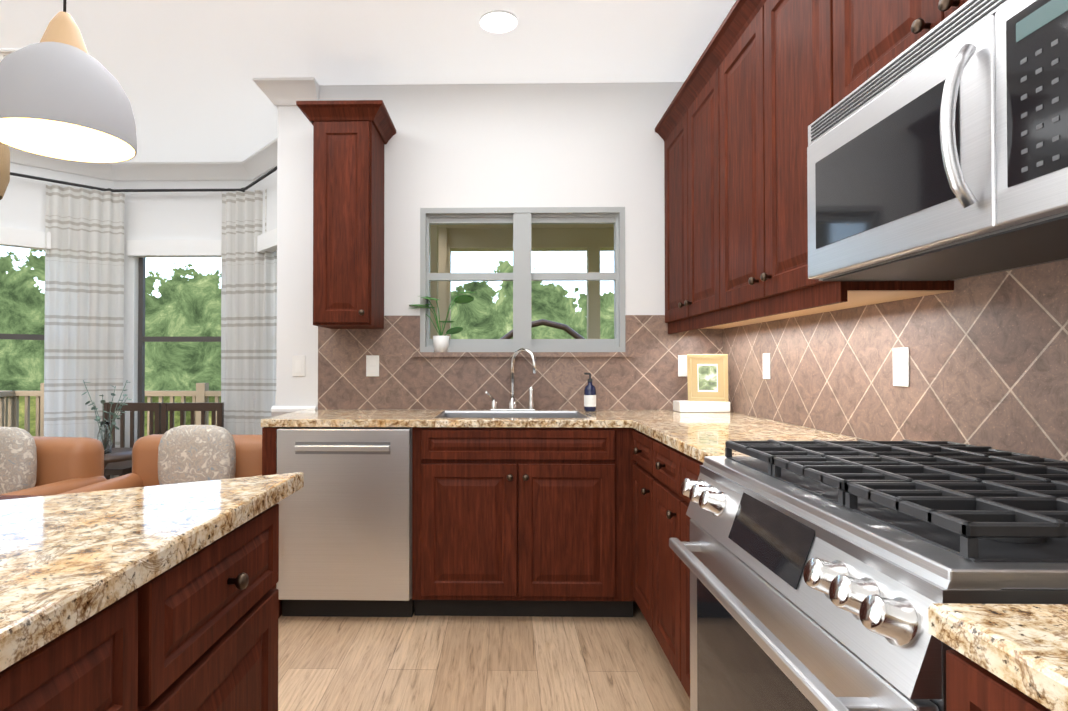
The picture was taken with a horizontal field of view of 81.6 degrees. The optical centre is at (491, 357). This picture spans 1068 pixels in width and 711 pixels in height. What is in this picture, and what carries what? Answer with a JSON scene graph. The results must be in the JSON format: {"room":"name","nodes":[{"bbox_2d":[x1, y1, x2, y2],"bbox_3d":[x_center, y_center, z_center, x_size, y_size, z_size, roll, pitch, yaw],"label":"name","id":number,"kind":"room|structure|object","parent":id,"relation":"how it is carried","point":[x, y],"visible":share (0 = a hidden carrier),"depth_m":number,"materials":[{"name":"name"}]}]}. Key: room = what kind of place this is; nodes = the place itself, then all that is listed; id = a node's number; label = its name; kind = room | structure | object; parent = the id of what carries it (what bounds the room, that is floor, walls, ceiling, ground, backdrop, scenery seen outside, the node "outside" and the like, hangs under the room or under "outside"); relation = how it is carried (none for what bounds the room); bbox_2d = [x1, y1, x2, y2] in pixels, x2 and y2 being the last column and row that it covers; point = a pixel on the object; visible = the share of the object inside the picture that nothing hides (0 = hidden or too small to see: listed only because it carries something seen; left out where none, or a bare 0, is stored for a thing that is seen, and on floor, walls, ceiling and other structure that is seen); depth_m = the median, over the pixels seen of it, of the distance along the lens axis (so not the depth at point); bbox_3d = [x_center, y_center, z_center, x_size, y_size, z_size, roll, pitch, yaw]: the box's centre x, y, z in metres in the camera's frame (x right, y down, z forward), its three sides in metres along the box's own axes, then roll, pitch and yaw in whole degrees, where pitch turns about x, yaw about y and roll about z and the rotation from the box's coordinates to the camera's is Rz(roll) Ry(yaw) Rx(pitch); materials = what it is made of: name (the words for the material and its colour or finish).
{"room":"kitchen","nodes":[
{"label":"kitchen","id":0,"kind":"room"},
{"bbox_2d":[0,162,113,231],"bbox_3d":[-3.419,-0.146,4.490,1.131,2.720,0.120,1,-1,-44],"label":"wall","id":1,"kind":"structure","parent":0,"point":[23,203],"depth_m":4.48,"materials":[{"name":"white paint"}]},
{"bbox_2d":[0,227,50,339],"bbox_3d":[-3.412,-0.101,4.448,0.840,1.630,0.135,1,-1,-44],"label":"window","id":2,"kind":"structure","parent":1,"relation":"in","point":[20,238],"depth_m":4.44,"materials":[{"name":"white"}]},
{"bbox_2d":[10,166,276,191],"bbox_3d":[-2.479,-1.287,4.367,2.440,0.040,0.788,0,-1,1],"label":"curtain rod","id":3,"kind":"object","parent":1,"relation":"attached to","point":[268,173],"visible":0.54,"depth_m":4.71,"materials":[{"name":"black metal"}]},
{"bbox_2d":[44,184,124,478],"bbox_3d":[-3.044,-0.034,4.619,0.494,2.460,0.070,0,-1,-30],"label":"curtain","id":4,"kind":"object","parent":3,"relation":"hanging from","point":[84,300],"visible":0.71,"depth_m":4.61,"materials":[{"name":"fabric"}]},
{"bbox_2d":[221,189,276,434],"bbox_3d":[-1.832,-0.034,4.675,0.490,2.460,0.070,0,-1,13],"label":"curtain","id":5,"kind":"object","parent":3,"relation":"hanging from","point":[248,330],"visible":0.6,"depth_m":4.68,"materials":[{"name":"fabric"}]},
{"bbox_2d":[8,77,318,180],"bbox_3d":[-2.441,-1.467,2.868,2.935,0.115,3.950,0,-1,1],"label":"crown molding","id":6,"kind":"structure","parent":1,"relation":"attached to","point":[283,91],"depth_m":4.67,"materials":[{"name":"white"}]},
{"bbox_2d":[114,180,252,447],"bbox_3d":[-2.418,-0.141,4.888,1.100,2.720,0.120,0,-1,1],"label":"wall","id":7,"kind":"structure","parent":0,"point":[172,215],"depth_m":4.84,"materials":[{"name":"white paint"}]},
{"bbox_2d":[127,240,221,442],"bbox_3d":[-2.454,-0.097,4.853,0.770,1.630,0.135,0,-1,1],"label":"window","id":8,"kind":"structure","parent":7,"relation":"in","point":[140,251],"depth_m":4.86,"materials":[{"name":"white"}]},
{"bbox_2d":[253,170,276,233],"bbox_3d":[-1.482,-0.146,4.475,0.120,2.720,1.026,1,-1,-42],"label":"wall","id":9,"kind":"structure","parent":0,"point":[269,183],"depth_m":4.58,"materials":[{"name":"white paint"}]},
{"bbox_2d":[254,228,276,252],"bbox_3d":[-1.506,-0.101,4.449,0.135,1.630,0.760,1,-1,-42],"label":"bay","id":10,"kind":"object","parent":9,"relation":"in","point":[267,241],"visible":0.17,"depth_m":4.52,"materials":[{"name":"white paint"}]},
{"bbox_2d":[0,0,735,161],"bbox_3d":[-1.361,-1.576,0.972,5.770,0.060,8.800,0,-1,1],"label":"ceiling","id":11,"kind":"structure","parent":0,"point":[184,73],"depth_m":3.02,"materials":[{"name":"white paint"}]},
{"bbox_2d":[0,143,9,199],"bbox_3d":[-2.704,-1.176,3.095,0.460,0.689,0.460,0,-1,1],"label":"pendant light","id":12,"kind":"object","parent":11,"relation":"hanging from","point":[4,165],"visible":0.86,"depth_m":3.15,"materials":[{"name":"brown metal"}]},
{"bbox_2d":[0,48,20,57],"bbox_3d":[-2.313,-1.515,3.131,0.300,0.011,0.180,0,-1,1],"label":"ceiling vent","id":13,"kind":"object","parent":11,"relation":"in","point":[4,53],"visible":0.1,"depth_m":3.05,"materials":[{"name":"white"}]},
{"bbox_2d":[0,0,136,162],"bbox_3d":[-1.113,-1.048,1.611,0.332,0.979,0.332,0,-1,1],"label":"pendant lamp","id":14,"kind":"object","parent":11,"relation":"hanging from","point":[63,95],"visible":1,"depth_m":1.54,"materials":[{"name":"grey metal"}]},
{"bbox_2d":[480,10,516,32],"bbox_3d":[0.030,-1.518,2.794,0.170,0.012,0.170,0,-1,1],"label":"recessed light","id":15,"kind":"object","parent":11,"relation":"in","point":[498,21],"visible":0.96,"depth_m":2.79,"materials":[{"name":"white"}]},
{"bbox_2d":[276,82,683,463],"bbox_3d":[0.044,-0.155,3.718,2.470,2.720,0.620,0,-1,1],"label":"wall","id":16,"kind":"structure","parent":0,"point":[524,145],"depth_m":3.42,"materials":[{"name":"white paint"}]},
{"bbox_2d":[271,406,316,416],"bbox_3d":[-1.095,0.301,3.412,0.245,0.065,0.028,0,-1,1],"label":"trim","id":17,"kind":"structure","parent":16,"relation":"attached to","point":[278,410],"depth_m":3.40,"materials":[{"name":"white"}]},
{"bbox_2d":[292,355,304,375],"bbox_3d":[-1.072,0.047,3.423,0.072,0.116,0.008,0,-1,1],"label":"light switch","id":18,"kind":"object","parent":16,"relation":"attached to","point":[298,365],"visible":1,"depth_m":3.42,"materials":[{"name":"white plastic"}]},
{"bbox_2d":[296,100,395,328],"bbox_3d":[-0.748,-0.712,3.231,0.427,1.103,0.394,0,-1,1],"label":"upper cabinet","id":19,"kind":"object","parent":16,"relation":"attached to","point":[351,138],"visible":1,"depth_m":3.08,"materials":[{"name":"brown wood"}]},
{"bbox_2d":[420,207,624,351],"bbox_3d":[0.169,-0.428,3.452,1.130,0.800,0.094,0,-1,1],"label":"kitchen window","id":20,"kind":"structure","parent":16,"relation":"in","point":[521,220],"depth_m":3.42,"materials":[{"name":"grey"}]},
{"bbox_2d":[412,352,633,356],"bbox_3d":[0.168,-0.016,3.417,1.210,0.025,0.095,0,-1,1],"label":"sill","id":21,"kind":"structure","parent":16,"relation":"attached to","point":[522,354],"depth_m":3.37,"materials":[{"name":"stone"}]},
{"bbox_2d":[411,292,474,351],"bbox_3d":[-0.291,-0.198,3.436,0.415,0.337,0.177,0,-1,-9],"label":"potted plant","id":22,"kind":"object","parent":21,"relation":"on","point":[440,343],"visible":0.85,"depth_m":3.42,"materials":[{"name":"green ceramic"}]},
{"bbox_2d":[278,601,689,710],"bbox_3d":[-1.361,1.204,0.940,5.770,0.060,8.800,0,-1,1],"label":"floor","id":23,"kind":"structure","parent":0,"point":[473,663],"depth_m":2.38,"materials":[{"name":"brown wood"}]},
{"bbox_2d":[0,436,106,494],"bbox_3d":[-2.345,0.795,2.795,0.792,0.800,0.780,0,-1,9],"label":"armchair","id":24,"kind":"object","parent":23,"relation":"on","point":[65,464],"visible":0.29,"depth_m":2.96,"materials":[{"name":"brown leather"}]},
{"bbox_2d":[0,427,36,493],"bbox_3d":[-2.327,0.506,2.911,0.360,0.360,0.130,0,-1,10],"label":"pillow","id":25,"kind":"object","parent":24,"relation":"on","point":[18,461],"visible":0.73,"depth_m":2.85,"materials":[{"name":"fabric"}]},
{"bbox_2d":[0,572,163,710],"bbox_3d":[-0.788,0.729,0.476,0.636,0.878,0.700,0,-1,1],"label":"base cabinet","id":26,"kind":"object","parent":23,"relation":"on","point":[110,660],"depth_m":0.74,"materials":[{"name":"brown wood"}]},
{"bbox_2d":[104,447,131,476],"bbox_3d":[-2.487,0.908,3.917,0.550,0.600,0.550,0,-1,1],"label":"side table","id":27,"kind":"object","parent":23,"relation":"on","point":[120,454],"visible":0.19,"depth_m":3.83,"materials":[{"name":"brown wood"}]},
{"bbox_2d":[82,380,131,453],"bbox_3d":[-2.421,0.375,3.910,0.277,0.463,0.226,0,-1,1],"label":"vase","id":28,"kind":"object","parent":27,"relation":"on","point":[104,437],"visible":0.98,"depth_m":3.90,"materials":[{"name":"clear glass"}]},
{"bbox_2d":[103,402,160,479],"bbox_3d":[-2.678,0.773,4.372,0.440,0.880,0.440,0,-1,4],"label":"wood chair","id":29,"kind":"object","parent":23,"relation":"on","point":[124,467],"visible":0.35,"depth_m":4.56,"materials":[{"name":"brown wood"}]},
{"bbox_2d":[0,495,278,710],"bbox_3d":[-0.776,0.736,1.080,0.636,0.878,0.508,0,-1,1],"label":"base cabinet","id":30,"kind":"object","parent":23,"relation":"on","point":[197,631],"depth_m":1.07,"materials":[{"name":"brown wood"}]},
{"bbox_2d":[0,472,303,671],"bbox_3d":[-1.484,0.269,0.328,2.050,0.036,2.250,0,-1,1],"label":"countertop","id":31,"kind":"structure","parent":30,"relation":"on","point":[69,561],"depth_m":0.88,"materials":[{"name":"stone"}]},
{"bbox_2d":[57,434,261,494],"bbox_3d":[-1.468,0.796,2.877,0.792,0.800,0.780,0,-1,1],"label":"armchair","id":32,"kind":"object","parent":23,"relation":"on","point":[144,473],"visible":0.1,"depth_m":3.07,"materials":[{"name":"brown leather"}]},
{"bbox_2d":[158,425,235,484],"bbox_3d":[-1.429,0.507,2.995,0.360,0.360,0.130,0,-1,1],"label":"pillow","id":33,"kind":"object","parent":32,"relation":"on","point":[191,453],"visible":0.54,"depth_m":2.94,"materials":[{"name":"fabric"}]},
{"bbox_2d":[161,402,223,433],"bbox_3d":[-2.198,0.773,4.362,0.440,0.880,0.440,0,-1,-4],"label":"wood chair","id":34,"kind":"object","parent":23,"relation":"on","point":[192,407],"visible":0.23,"depth_m":4.55,"materials":[{"name":"brown wood"}]},
{"bbox_2d":[276,427,413,616],"bbox_3d":[-0.664,0.762,3.077,0.608,0.872,0.650,0,-1,1],"label":"dishwasher","id":35,"kind":"object","parent":23,"relation":"on","point":[345,530],"visible":0.92,"depth_m":2.77,"materials":[{"name":"silver metal"}]},
{"bbox_2d":[412,427,635,616],"bbox_3d":[0.150,0.759,3.079,1.010,0.878,0.629,0,-1,1],"label":"base cabinet","id":36,"kind":"object","parent":23,"relation":"on","point":[523,521],"depth_m":2.77,"materials":[{"name":"brown wood"}]},
{"bbox_2d":[261,409,754,427],"bbox_3d":[0.113,0.300,3.077,2.303,0.034,0.622,0,-1,1],"label":"countertop","id":37,"kind":"structure","parent":36,"relation":"on","point":[317,417],"depth_m":2.79,"materials":[{"name":"stone"}]},
{"bbox_2d":[485,348,535,410],"bbox_3d":[0.100,0.116,3.288,0.268,0.336,0.138,0,-1,1],"label":"faucet","id":38,"kind":"object","parent":37,"relation":"on","point":[512,404],"visible":1,"depth_m":3.31,"materials":[{"name":"silver metal"}]},
{"bbox_2d":[435,411,588,417],"bbox_3d":[0.097,0.383,3.086,0.718,0.200,0.428,0,-1,1],"label":"sink","id":39,"kind":"object","parent":37,"relation":"in","point":[510,414],"visible":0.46,"depth_m":3.29,"materials":[{"name":"silver metal"}]},
{"bbox_2d":[584,373,595,410],"bbox_3d":[0.520,0.182,3.275,0.065,0.204,0.065,0,-1,1],"label":"soap bottle","id":40,"kind":"object","parent":37,"relation":"on","point":[590,397],"visible":1,"depth_m":3.25,"materials":[{"name":"blue glass"}]},
{"bbox_2d":[673,400,729,411],"bbox_3d":[1.100,0.257,3.247,0.260,0.054,0.130,0,-1,1],"label":"box","id":41,"kind":"object","parent":37,"relation":"on","point":[694,406],"visible":0.88,"depth_m":3.18,"materials":[{"name":"white ceramic"}]},
{"bbox_2d":[687,354,727,401],"bbox_3d":[1.125,0.107,3.220,0.200,0.248,0.067,0,-1,23],"label":"framed picture","id":42,"kind":"object","parent":41,"relation":"on","point":[707,376],"visible":1,"depth_m":3.22,"materials":[{"name":"beige wood"}]},
{"bbox_2d":[617,410,734,412],"bbox_3d":[0.948,0.300,3.063,0.633,0.034,0.390,0,-1,1],"label":"countertop","id":43,"kind":"structure","parent":36,"relation":"on","point":[618,411],"depth_m":3.22,"materials":[{"name":"stone"}]},
{"bbox_2d":[629,417,868,461],"bbox_3d":[0.931,0.290,2.193,0.633,0.034,1.110,0,-1,1],"label":"countertop","id":44,"kind":"structure","parent":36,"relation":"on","point":[699,436],"depth_m":2.25,"materials":[{"name":"stone"}]},
{"bbox_2d":[632,430,702,697],"bbox_3d":[0.917,0.749,2.201,0.660,0.878,1.134,0,-1,1],"label":"base cabinet","id":45,"kind":"object","parent":23,"relation":"on","point":[661,471],"visible":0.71,"depth_m":2.24,"materials":[{"name":"brown wood"}]},
{"bbox_2d":[669,439,1067,710],"bbox_3d":[0.828,0.682,1.177,0.762,0.949,0.910,0,-1,1],"label":"range","id":46,"kind":"object","parent":23,"relation":"on","point":[824,575],"visible":1,"depth_m":1.01,"materials":[{"name":"silver metal"}]},
{"bbox_2d":[946,650,1050,710],"bbox_3d":[0.837,0.728,0.394,0.749,0.878,0.475,0,-1,1],"label":"base cabinet","id":47,"kind":"object","parent":23,"relation":"on","point":[971,685],"visible":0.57,"depth_m":0.57,"materials":[{"name":"brown wood"}]},
{"bbox_2d":[928,603,1067,710],"bbox_3d":[0.817,0.264,-0.086,0.747,0.034,1.454,0,-1,1],"label":"countertop","id":48,"kind":"structure","parent":47,"relation":"on","point":[1023,648],"depth_m":0.57,"materials":[{"name":"stone"}]},
{"bbox_3d":[1.268,-0.196,0.153,0.120,2.720,6.700,0,-1,1],"label":"wall","id":49,"kind":"structure","parent":0,"visible":0},
{"bbox_2d":[318,315,721,409],"bbox_3d":[0.148,0.028,3.398,2.220,0.518,0.011,0,-1,1],"label":"tile backsplash","id":50,"kind":"structure","parent":49,"relation":"attached to","point":[647,380],"depth_m":3.39,"materials":[{"name":"tile"}]},
{"bbox_2d":[366,355,378,375],"bbox_3d":[-0.657,0.047,3.403,0.072,0.116,0.007,0,-1,1],"label":"electrical outlet","id":51,"kind":"object","parent":50,"relation":"attached to","point":[372,365],"visible":1,"depth_m":3.40,"materials":[{"name":"white plastic"}]},
{"bbox_2d":[678,355,686,376],"bbox_3d":[1.052,0.046,3.369,0.072,0.116,0.007,0,-1,1],"label":"electrical outlet","id":52,"kind":"object","parent":50,"relation":"attached to","point":[682,365],"visible":0.56,"depth_m":3.37,"materials":[{"name":"white plastic"}]},
{"bbox_2d":[659,44,774,331],"bbox_3d":[1.098,-0.715,2.950,0.328,1.102,0.882,0,-1,1],"label":"upper cabinet","id":53,"kind":"object","parent":49,"relation":"attached to","point":[687,133],"depth_m":2.88,"materials":[{"name":"brown wood"}]},
{"bbox_2d":[715,0,953,319],"bbox_3d":[1.080,-0.725,2.078,0.328,1.102,0.863,0,-1,1],"label":"upper cabinet","id":54,"kind":"object","parent":49,"relation":"attached to","point":[766,84],"depth_m":2.04,"materials":[{"name":"brown wood"}]},
{"bbox_2d":[722,260,1067,461],"bbox_3d":[1.225,0.003,1.292,0.011,0.518,4.180,0,-1,1],"label":"tile backsplash","id":55,"kind":"structure","parent":49,"relation":"attached to","point":[988,359],"depth_m":1.72,"materials":[{"name":"tile"}]},
{"bbox_2d":[763,353,769,378],"bbox_3d":[1.244,0.040,2.802,0.008,0.116,0.072,0,-1,1],"label":"light switch","id":56,"kind":"object","parent":55,"relation":"attached to","point":[766,365],"visible":1,"depth_m":2.79,"materials":[{"name":"white plastic"}]},
{"bbox_2d":[893,347,908,386],"bbox_3d":[1.226,0.029,1.852,0.007,0.116,0.072,0,-1,1],"label":"electrical outlet","id":57,"kind":"object","parent":55,"relation":"attached to","point":[900,366],"visible":1,"depth_m":1.84,"materials":[{"name":"white plastic"}]},
{"bbox_2d":[827,0,967,107],"bbox_3d":[1.064,-0.956,1.231,0.328,0.660,0.836,0,-1,1],"label":"upper cabinet","id":58,"kind":"object","parent":49,"relation":"attached to","point":[863,36],"depth_m":1.48,"materials":[{"name":"brown wood"}]},
{"bbox_2d":[807,0,1067,280],"bbox_3d":[0.998,-0.412,1.226,0.458,0.416,0.828,0,-1,1],"label":"microwave","id":59,"kind":"object","parent":58,"relation":"attached to","point":[939,152],"visible":1,"depth_m":1.14,"materials":[{"name":"silver metal"}]},
{"label":"outside","id":60,"kind":"structure","parent":0,"visible":0},
{"bbox_2d":[0,383,220,436],"bbox_3d":[-3.790,0.920,5.043,6.450,1.300,4.300,0,-1,1],"label":"deck","id":61,"kind":"object","parent":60,"point":[9,408],"visible":0.12,"depth_m":7.08,"materials":[{"name":"brown wood"}]},
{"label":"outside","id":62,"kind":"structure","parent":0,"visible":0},
{"bbox_2d":[430,224,613,338],"bbox_3d":[1.302,0.054,5.826,3.900,3.050,4.610,0,-1,1],"label":"porch","id":63,"kind":"object","parent":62,"point":[593,240],"visible":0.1,"depth_m":6.32,"materials":[{"name":"beige paint"}]}
]}

